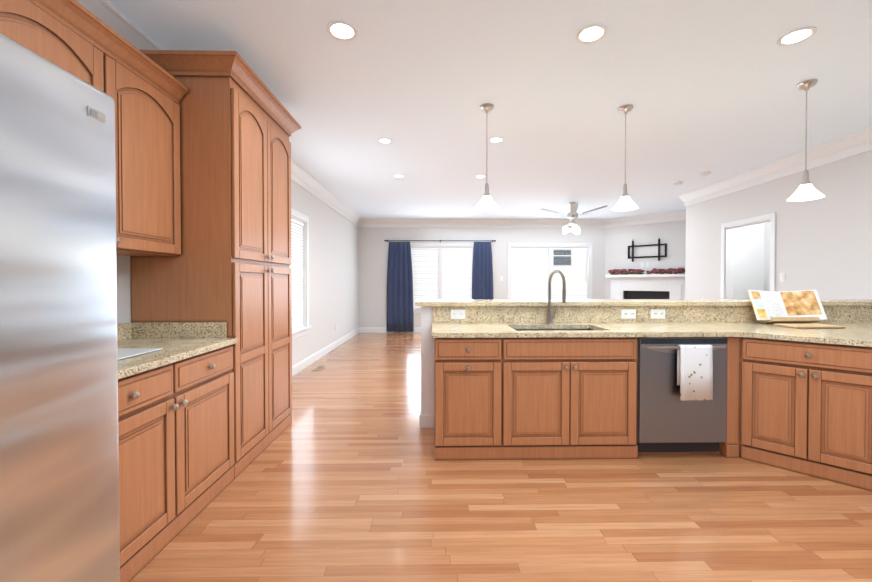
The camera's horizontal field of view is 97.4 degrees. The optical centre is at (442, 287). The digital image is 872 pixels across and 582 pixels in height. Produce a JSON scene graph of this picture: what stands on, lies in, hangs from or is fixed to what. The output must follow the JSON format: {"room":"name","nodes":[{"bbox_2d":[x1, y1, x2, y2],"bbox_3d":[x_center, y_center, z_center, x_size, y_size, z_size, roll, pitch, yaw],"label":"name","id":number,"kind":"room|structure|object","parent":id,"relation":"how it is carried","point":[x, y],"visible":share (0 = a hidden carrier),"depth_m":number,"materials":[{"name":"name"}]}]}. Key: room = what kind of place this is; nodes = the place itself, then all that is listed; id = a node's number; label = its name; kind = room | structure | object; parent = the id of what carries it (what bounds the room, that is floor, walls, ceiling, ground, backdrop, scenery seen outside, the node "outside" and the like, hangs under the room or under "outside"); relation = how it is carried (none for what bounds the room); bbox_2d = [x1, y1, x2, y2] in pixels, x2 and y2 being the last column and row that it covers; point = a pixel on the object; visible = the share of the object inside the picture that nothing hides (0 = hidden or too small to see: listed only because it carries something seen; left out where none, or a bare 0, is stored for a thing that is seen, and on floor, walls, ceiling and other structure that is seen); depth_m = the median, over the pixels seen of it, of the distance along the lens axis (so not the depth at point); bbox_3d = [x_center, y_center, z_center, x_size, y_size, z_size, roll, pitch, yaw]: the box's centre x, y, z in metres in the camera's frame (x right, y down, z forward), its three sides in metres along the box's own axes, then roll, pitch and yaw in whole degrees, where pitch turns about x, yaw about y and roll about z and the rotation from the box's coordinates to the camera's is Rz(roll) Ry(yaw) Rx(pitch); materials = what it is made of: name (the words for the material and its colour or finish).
{"room":"kitchen","nodes":[
{"label":"kitchen","id":0,"kind":"room"},
{"bbox_2d":[117,180,358,365],"bbox_3d":[-2.071,-0.211,3.957,0.120,2.850,11.540,0,1,-1],"label":"wall","id":1,"kind":"structure","parent":0,"point":[333,274],"depth_m":6.67,"materials":[{"name":"paint"}]},
{"bbox_2d":[0,0,183,259],"bbox_3d":[-1.806,-0.717,1.864,0.328,1.055,1.119,0,1,-1],"label":"upper cabinet","id":2,"kind":"object","parent":1,"relation":"attached to","point":[149,105],"depth_m":2.03,"materials":[{"name":"brown wood"}]},
{"bbox_2d":[117,324,131,339],"bbox_3d":[-1.960,0.280,1.874,0.020,0.100,1.118,0,1,-1],"label":"backsplash","id":3,"kind":"structure","parent":1,"relation":"attached to","point":[124,331],"depth_m":2.36,"materials":[{"name":"beige stone"}]},
{"bbox_2d":[132,320,227,339],"bbox_3d":[-1.669,0.273,2.428,0.582,0.100,0.020,0,1,-1],"label":"backsplash","id":4,"kind":"structure","parent":1,"relation":"attached to","point":[170,328],"depth_m":2.42,"materials":[{"name":"beige stone"}]},
{"bbox_2d":[291,208,311,339],"bbox_3d":[-2.065,-0.170,4.983,0.170,1.760,1.670,0,1,-1],"label":"window","id":5,"kind":"structure","parent":1,"relation":"in","point":[306,327],"depth_m":5.70,"materials":[{"name":"white wood"}]},
{"bbox_2d":[290,217,303,328],"bbox_3d":[-2.066,-0.179,4.982,0.037,1.526,1.404,0,1,-1],"label":"window blinds","id":6,"kind":"object","parent":5,"relation":"attached to","point":[296,265],"visible":0.21,"depth_m":5.46,"materials":[{"name":"white plastic"}]},
{"bbox_2d":[292,328,358,375],"bbox_3d":[-2.050,1.115,6.530,0.015,0.130,6.150,0,1,-1],"label":"baseboard","id":7,"kind":"structure","parent":1,"relation":"attached to","point":[305,363],"depth_m":6.39,"materials":[{"name":"white wood"}]},
{"bbox_2d":[358,227,604,326],"bbox_3d":[1.020,-0.285,9.723,6.270,2.850,0.120,0,1,-1],"label":"wall","id":8,"kind":"structure","parent":0,"point":[373,246],"depth_m":9.63,"materials":[{"name":"paint"}]},
{"bbox_2d":[359,327,420,332],"bbox_3d":[1.001,1.075,9.673,6.230,0.130,0.015,0,1,-1],"label":"baseboard","id":9,"kind":"structure","parent":8,"relation":"attached to","point":[361,329],"depth_m":9.62,"materials":[{"name":"white wood"}]},
{"bbox_2d":[384,240,495,241],"bbox_3d":[-0.063,-1.158,9.583,2.780,0.060,0.095,0,1,-1],"label":"curtain rod","id":10,"kind":"object","parent":8,"relation":"attached to","point":[440,240],"visible":1,"depth_m":9.55,"materials":[{"name":"black metal"}]},
{"bbox_2d":[387,242,413,331],"bbox_3d":[-1.067,-0.011,9.552,0.674,2.245,0.068,0,1,-1],"label":"curtain","id":11,"kind":"object","parent":10,"relation":"hanging from","point":[400,315],"visible":1,"depth_m":9.54,"materials":[{"name":"blue fabric"}]},
{"bbox_2d":[472,242,492,298],"bbox_3d":[1.001,-0.011,9.590,0.554,2.245,0.069,0,1,-1],"label":"panel","id":12,"kind":"object","parent":10,"relation":"hanging from","point":[482,277],"visible":0.69,"depth_m":9.58,"materials":[{"name":"blue fabric"}]},
{"bbox_2d":[410,243,473,312],"bbox_3d":[-0.064,-0.230,9.679,1.860,1.760,0.170,0,1,-1],"label":"window","id":13,"kind":"structure","parent":8,"relation":"in","point":[440,246],"depth_m":9.62,"materials":[{"name":"white wood"}]},
{"bbox_2d":[411,247,471,307],"bbox_3d":[-0.065,-0.240,9.681,1.594,1.526,0.037,0,1,-1],"label":"window blinds","id":14,"kind":"object","parent":13,"relation":"attached to","point":[456,272],"visible":0.67,"depth_m":9.68,"materials":[{"name":"white plastic"}]},
{"bbox_2d":[507,243,592,298],"bbox_3d":[2.705,-0.230,9.729,2.200,1.760,0.170,0,1,-1],"label":"window","id":15,"kind":"structure","parent":8,"relation":"in","point":[588,263],"depth_m":9.68,"materials":[{"name":"white wood"}]},
{"bbox_2d":[511,247,587,298],"bbox_3d":[2.705,-0.240,9.731,1.934,1.526,0.050,0,1,-1],"label":"window blinds","id":16,"kind":"object","parent":15,"relation":"attached to","point":[529,273],"visible":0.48,"depth_m":9.72,"materials":[{"name":"white plastic"}]},
{"bbox_2d":[107,0,871,218],"bbox_3d":[2.152,-1.668,4.065,8.570,0.060,11.640,0,1,-1],"label":"ceiling","id":17,"kind":"structure","parent":0,"point":[700,86],"depth_m":3.15,"materials":[{"name":"paint"}]},
{"bbox_2d":[327,21,357,40],"bbox_3d":[-0.633,-1.611,2.414,0.190,0.008,0.190,0,1,-1],"label":"recessed light","id":18,"kind":"object","parent":17,"relation":"in","point":[342,30],"visible":1,"depth_m":2.41,"materials":[{"name":"white"}]},
{"bbox_2d":[378,138,391,143],"bbox_3d":[-0.647,-1.635,4.284,0.160,0.008,0.160,0,1,-1],"label":"recessed light","id":19,"kind":"object","parent":17,"relation":"in","point":[384,140],"visible":0.98,"depth_m":4.27,"materials":[{"name":"white"}]},
{"bbox_2d":[475,103,498,210],"bbox_3d":[0.398,-1.171,3.459,0.224,0.914,0.224,0,1,-1],"label":"pendant light","id":20,"kind":"object","parent":17,"relation":"hanging from","point":[486,202],"visible":1,"depth_m":3.44,"materials":[{"name":"white glass"}]},
{"bbox_2d":[489,137,503,142],"bbox_3d":[0.594,-1.635,4.257,0.160,0.008,0.160,0,1,-1],"label":"recessed light","id":21,"kind":"object","parent":17,"relation":"in","point":[496,139],"visible":0.98,"depth_m":4.24,"materials":[{"name":"white"}]},
{"bbox_2d":[540,202,607,233],"bbox_3d":[2.532,-1.372,7.619,1.209,0.618,1.247,0,1,-1],"label":"ceiling fan","id":22,"kind":"object","parent":17,"relation":"hanging from","point":[572,215],"visible":1,"depth_m":7.55,"materials":[{"name":"silver metal"}]},
{"bbox_2d":[576,24,606,43],"bbox_3d":[0.947,-1.612,2.443,0.190,0.008,0.190,0,1,-1],"label":"recessed light","id":23,"kind":"object","parent":17,"relation":"in","point":[591,33],"visible":1,"depth_m":2.44,"materials":[{"name":"white"}]},
{"bbox_2d":[612,105,638,210],"bbox_3d":[1.658,-1.171,3.482,0.224,0.914,0.224,0,1,-1],"label":"pendant light","id":24,"kind":"object","parent":17,"relation":"hanging from","point":[625,202],"visible":1,"depth_m":3.47,"materials":[{"name":"white glass"}]},
{"bbox_2d":[673,181,682,184],"bbox_3d":[3.731,-1.645,6.084,0.134,0.035,0.134,0,1,-10],"label":"smoke detector","id":25,"kind":"object","parent":17,"relation":"attached to","point":[679,182],"depth_m":6.04,"materials":[{"name":"white plastic"}]},
{"bbox_2d":[700,171,710,175],"bbox_3d":[3.801,-1.638,5.545,0.134,0.035,0.134,0,1,-10],"label":"smoke detector","id":26,"kind":"object","parent":17,"relation":"attached to","point":[707,173],"depth_m":5.51,"materials":[{"name":"white plastic"}]},
{"bbox_2d":[777,26,816,45],"bbox_3d":[2.276,-1.612,2.467,0.190,0.008,0.190,0,1,-1],"label":"recessed light","id":27,"kind":"object","parent":17,"relation":"in","point":[796,36],"visible":1,"depth_m":2.46,"materials":[{"name":"white"}]},
{"bbox_2d":[787,79,824,200],"bbox_3d":[2.896,-1.166,3.054,0.224,0.914,0.224,0,1,-1],"label":"pendant light","id":28,"kind":"object","parent":17,"relation":"hanging from","point":[806,190],"visible":1,"depth_m":3.04,"materials":[{"name":"white glass"}]},
{"bbox_2d":[130,332,871,581],"bbox_3d":[2.152,1.242,4.102,8.570,0.060,11.640,0,1,-1],"label":"floor","id":29,"kind":"structure","parent":0,"point":[344,476],"depth_m":2.10,"materials":[{"name":"brown wood"}]},
{"bbox_2d":[0,33,119,581],"bbox_3d":[-1.469,0.314,0.831,0.911,1.880,0.905,0,1,-1],"label":"refrigerator","id":30,"kind":"object","parent":29,"relation":"on","point":[59,479],"visible":1,"depth_m":1.07,"materials":[{"name":"grey metal"}]},
{"bbox_2d":[118,344,239,581],"bbox_3d":[-1.644,0.803,1.887,0.653,0.875,1.119,0,1,-1],"label":"base cabinet","id":31,"kind":"object","parent":29,"relation":"on","point":[179,424],"depth_m":1.87,"materials":[{"name":"brown wood"}]},
{"bbox_2d":[117,336,239,379],"bbox_3d":[-1.634,0.347,1.881,0.672,0.034,1.118,0,1,-1],"label":"countertop","id":32,"kind":"structure","parent":31,"relation":"on","point":[179,348],"depth_m":2.05,"materials":[{"name":"beige stone"}]},
{"bbox_2d":[118,348,161,359],"bbox_3d":[-1.680,0.328,1.680,0.440,0.010,0.640,0,1,-1],"label":"board","id":33,"kind":"object","parent":32,"relation":"on","point":[123,353],"visible":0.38,"depth_m":1.91,"materials":[{"name":"white"}]},
{"bbox_2d":[128,52,291,472],"bbox_3d":[-1.663,-0.113,2.925,0.653,2.680,0.980,0,1,-1],"label":"tall cabinet","id":34,"kind":"object","parent":29,"relation":"on","point":[203,186],"depth_m":2.49,"materials":[{"name":"brown wood"}]},
{"bbox_2d":[312,366,325,370],"bbox_3d":[-1.811,1.189,5.610,0.120,0.006,0.320,0,1,-1],"label":"floor vent","id":35,"kind":"object","parent":29,"relation":"in","point":[319,368],"visible":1,"depth_m":5.59,"materials":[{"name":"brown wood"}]},
{"bbox_2d":[431,338,518,459],"bbox_3d":[0.227,0.788,3.015,0.580,0.875,0.611,0,1,-1],"label":"base cabinet","id":36,"kind":"object","parent":29,"relation":"on","point":[475,381],"depth_m":2.71,"materials":[{"name":"brown wood"}]},
{"bbox_2d":[519,362,618,457],"bbox_3d":[0.887,0.926,3.020,0.740,0.600,0.430,0,1,-1],"label":"base cabinet","id":37,"kind":"object","parent":29,"relation":"on","point":[522,379],"depth_m":2.73,"materials":[{"name":"brown wood"}]},
{"bbox_2d":[605,274,684,298],"bbox_3d":[4.734,0.427,8.970,1.760,1.445,0.227,1,1,44],"label":"fireplace","id":38,"kind":"object","parent":29,"relation":"on","point":[656,286],"visible":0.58,"depth_m":8.94,"materials":[{"name":"white"}]},
{"bbox_2d":[608,268,684,274],"bbox_3d":[4.722,-0.369,8.968,1.675,0.146,0.172,1,1,44],"label":"garland","id":39,"kind":"object","parent":38,"relation":"on","point":[654,270],"visible":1,"depth_m":8.89,"materials":[{"name":"red plant"}]},
{"bbox_2d":[637,337,727,451],"bbox_3d":[1.715,0.778,3.001,0.633,0.846,0.634,0,1,-1],"label":"dishwasher","id":40,"kind":"object","parent":29,"relation":"on","point":[668,420],"visible":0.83,"depth_m":2.74,"materials":[{"name":"grey metal"}]},
{"bbox_2d":[677,345,712,400],"bbox_3d":[1.772,0.598,2.693,0.231,0.384,0.052,0,1,-1],"label":"dish towel","id":41,"kind":"object","parent":40,"relation":"hanging from","point":[694,372],"visible":0.98,"depth_m":2.67,"materials":[{"name":"white fabric"}]},
{"bbox_2d":[718,338,871,490],"bbox_3d":[3.043,0.793,2.632,1.803,0.875,1.479,0,1,-1],"label":"base cabinet","id":42,"kind":"object","parent":29,"relation":"on","point":[792,408],"depth_m":2.53,"materials":[{"name":"brown wood"}]},
{"bbox_2d":[415,299,871,305],"bbox_3d":[2.116,0.141,3.542,4.717,0.039,0.450,0,1,-1],"label":"countertop","id":43,"kind":"structure","parent":42,"relation":"on","point":[420,302],"depth_m":3.32,"materials":[{"name":"beige stone"}]},
{"bbox_2d":[431,322,871,361],"bbox_3d":[1.950,0.338,2.596,4.050,0.034,1.500,0,1,-1],"label":"countertop","id":44,"kind":"structure","parent":42,"relation":"on","point":[854,340],"depth_m":2.73,"materials":[{"name":"beige stone"}]},
{"bbox_2d":[543,270,566,321],"bbox_3d":[0.931,0.084,3.171,0.108,0.457,0.239,0,1,-1],"label":"faucet","id":45,"kind":"object","parent":44,"relation":"on","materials":[{"name":"silver metal"}]},
{"bbox_2d":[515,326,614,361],"bbox_3d":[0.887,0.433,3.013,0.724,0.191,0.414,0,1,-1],"label":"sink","id":46,"kind":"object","parent":44,"relation":"in","point":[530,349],"depth_m":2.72,"materials":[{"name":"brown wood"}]},
{"bbox_2d":[747,290,826,323],"bbox_3d":[2.913,0.167,3.250,0.593,0.287,0.184,0,1,-1],"label":"cookbook","id":47,"kind":"object","parent":44,"relation":"on","point":[802,306],"visible":0.96,"depth_m":3.25,"materials":[{"name":"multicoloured paper"}]},
{"bbox_2d":[773,323,844,328],"bbox_3d":[2.887,0.306,3.028,0.380,0.017,0.210,0,1,-1],"label":"cutting board","id":48,"kind":"object","parent":44,"relation":"on","point":[807,325],"visible":1,"depth_m":2.98,"materials":[{"name":"brown wood"}]},
{"bbox_2d":[605,220,685,298],"bbox_3d":[5.226,-0.273,8.732,2.970,2.850,0.120,1,1,44],"label":"wall","id":49,"kind":"structure","parent":0,"point":[620,239],"depth_m":9.06,"materials":[{"name":"paint"}]},
{"bbox_2d":[641,262,648,266],"bbox_3d":[4.782,-0.529,9.065,0.190,0.115,0.006,1,1,44],"label":"outlet","id":50,"kind":"object","parent":49,"relation":"attached to","point":[642,264],"visible":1,"depth_m":9.06,"materials":[{"name":"white plastic"}]},
{"bbox_2d":[628,237,666,261],"bbox_3d":[4.793,-0.881,9.015,0.840,0.540,0.057,1,1,44],"label":"mount","id":51,"kind":"object","parent":49,"relation":"attached to","point":[658,245],"visible":0.98,"depth_m":8.99,"materials":[{"name":"black metal"}]},
{"bbox_2d":[733,223,764,298],"bbox_3d":[5.461,-0.249,6.933,1.850,2.850,0.120,0,1,-1],"label":"wall","id":52,"kind":"structure","parent":0,"point":[748,265],"depth_m":6.87,"materials":[{"name":"paint"}]},
{"bbox_2d":[764,222,769,290],"bbox_3d":[5.851,-0.232,5.555,0.120,2.850,2.650,0,1,-1],"label":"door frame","id":53,"kind":"structure","parent":0,"point":[767,258],"depth_m":6.80,"materials":[{"name":"paint"}]},
{"bbox_2d":[685,150,871,298],"bbox_3d":[4.554,-0.195,2.642,0.120,2.850,8.670,0,1,-1],"label":"wall","id":54,"kind":"structure","parent":0,"point":[824,247],"depth_m":4.67,"materials":[{"name":"paint"}]},
{"bbox_2d":[76,0,871,227],"bbox_3d":[2.153,-1.531,4.016,8.328,0.210,11.298,0,1,-1],"label":"crown molding","id":55,"kind":"structure","parent":54,"relation":"attached to","point":[133,34],"depth_m":5.75,"materials":[{"name":"white"}]},
{"bbox_2d":[431,306,871,321],"bbox_3d":[2.195,0.237,3.360,4.567,0.148,0.020,0,1,-1],"label":"backsplash","id":56,"kind":"structure","parent":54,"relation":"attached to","point":[438,313],"depth_m":3.34,"materials":[{"name":"beige stone"}]},
{"bbox_2d":[451,310,464,318],"bbox_3d":[0.132,0.234,3.303,0.125,0.080,0.018,0,1,-1],"label":"outlet","id":57,"kind":"object","parent":56,"relation":"attached to","point":[455,314],"depth_m":3.31,"materials":[{"name":"white plastic"}]},
{"bbox_2d":[621,309,635,318],"bbox_3d":[1.616,0.234,3.330,0.125,0.080,0.018,0,1,-1],"label":"outlet","id":58,"kind":"object","parent":56,"relation":"attached to","point":[625,314],"depth_m":3.33,"materials":[{"name":"white plastic"}]},
{"bbox_2d":[651,309,664,318],"bbox_3d":[1.875,0.234,3.334,0.125,0.080,0.018,0,1,-1],"label":"outlet","id":59,"kind":"object","parent":56,"relation":"attached to","point":[655,313],"depth_m":3.34,"materials":[{"name":"white plastic"}]},
{"bbox_2d":[720,213,775,298],"bbox_3d":[4.491,0.095,5.610,0.139,2.195,0.970,0,1,-1],"label":"door frame","id":60,"kind":"structure","parent":54,"relation":"attached to","point":[727,256],"depth_m":6.00,"materials":[{"name":"white wood"}]},
{"bbox_2d":[780,273,784,281],"bbox_3d":[4.443,-0.130,5.016,0.012,0.118,0.075,0,1,-1],"label":"light switch","id":61,"kind":"object","parent":54,"relation":"attached to","point":[782,277],"visible":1,"depth_m":5.01,"materials":[{"name":"white plastic"}]},
{"label":"outside","id":62,"kind":"structure","parent":0,"visible":0},
{"bbox_2d":[552,251,584,281],"bbox_3d":[5.151,-0.506,13.306,5.400,5.200,0.260,0,1,-1],"label":"house","id":63,"kind":"structure","parent":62,"point":[568,258],"depth_m":13.22,"materials":[{"name":"beige"}]}
]}

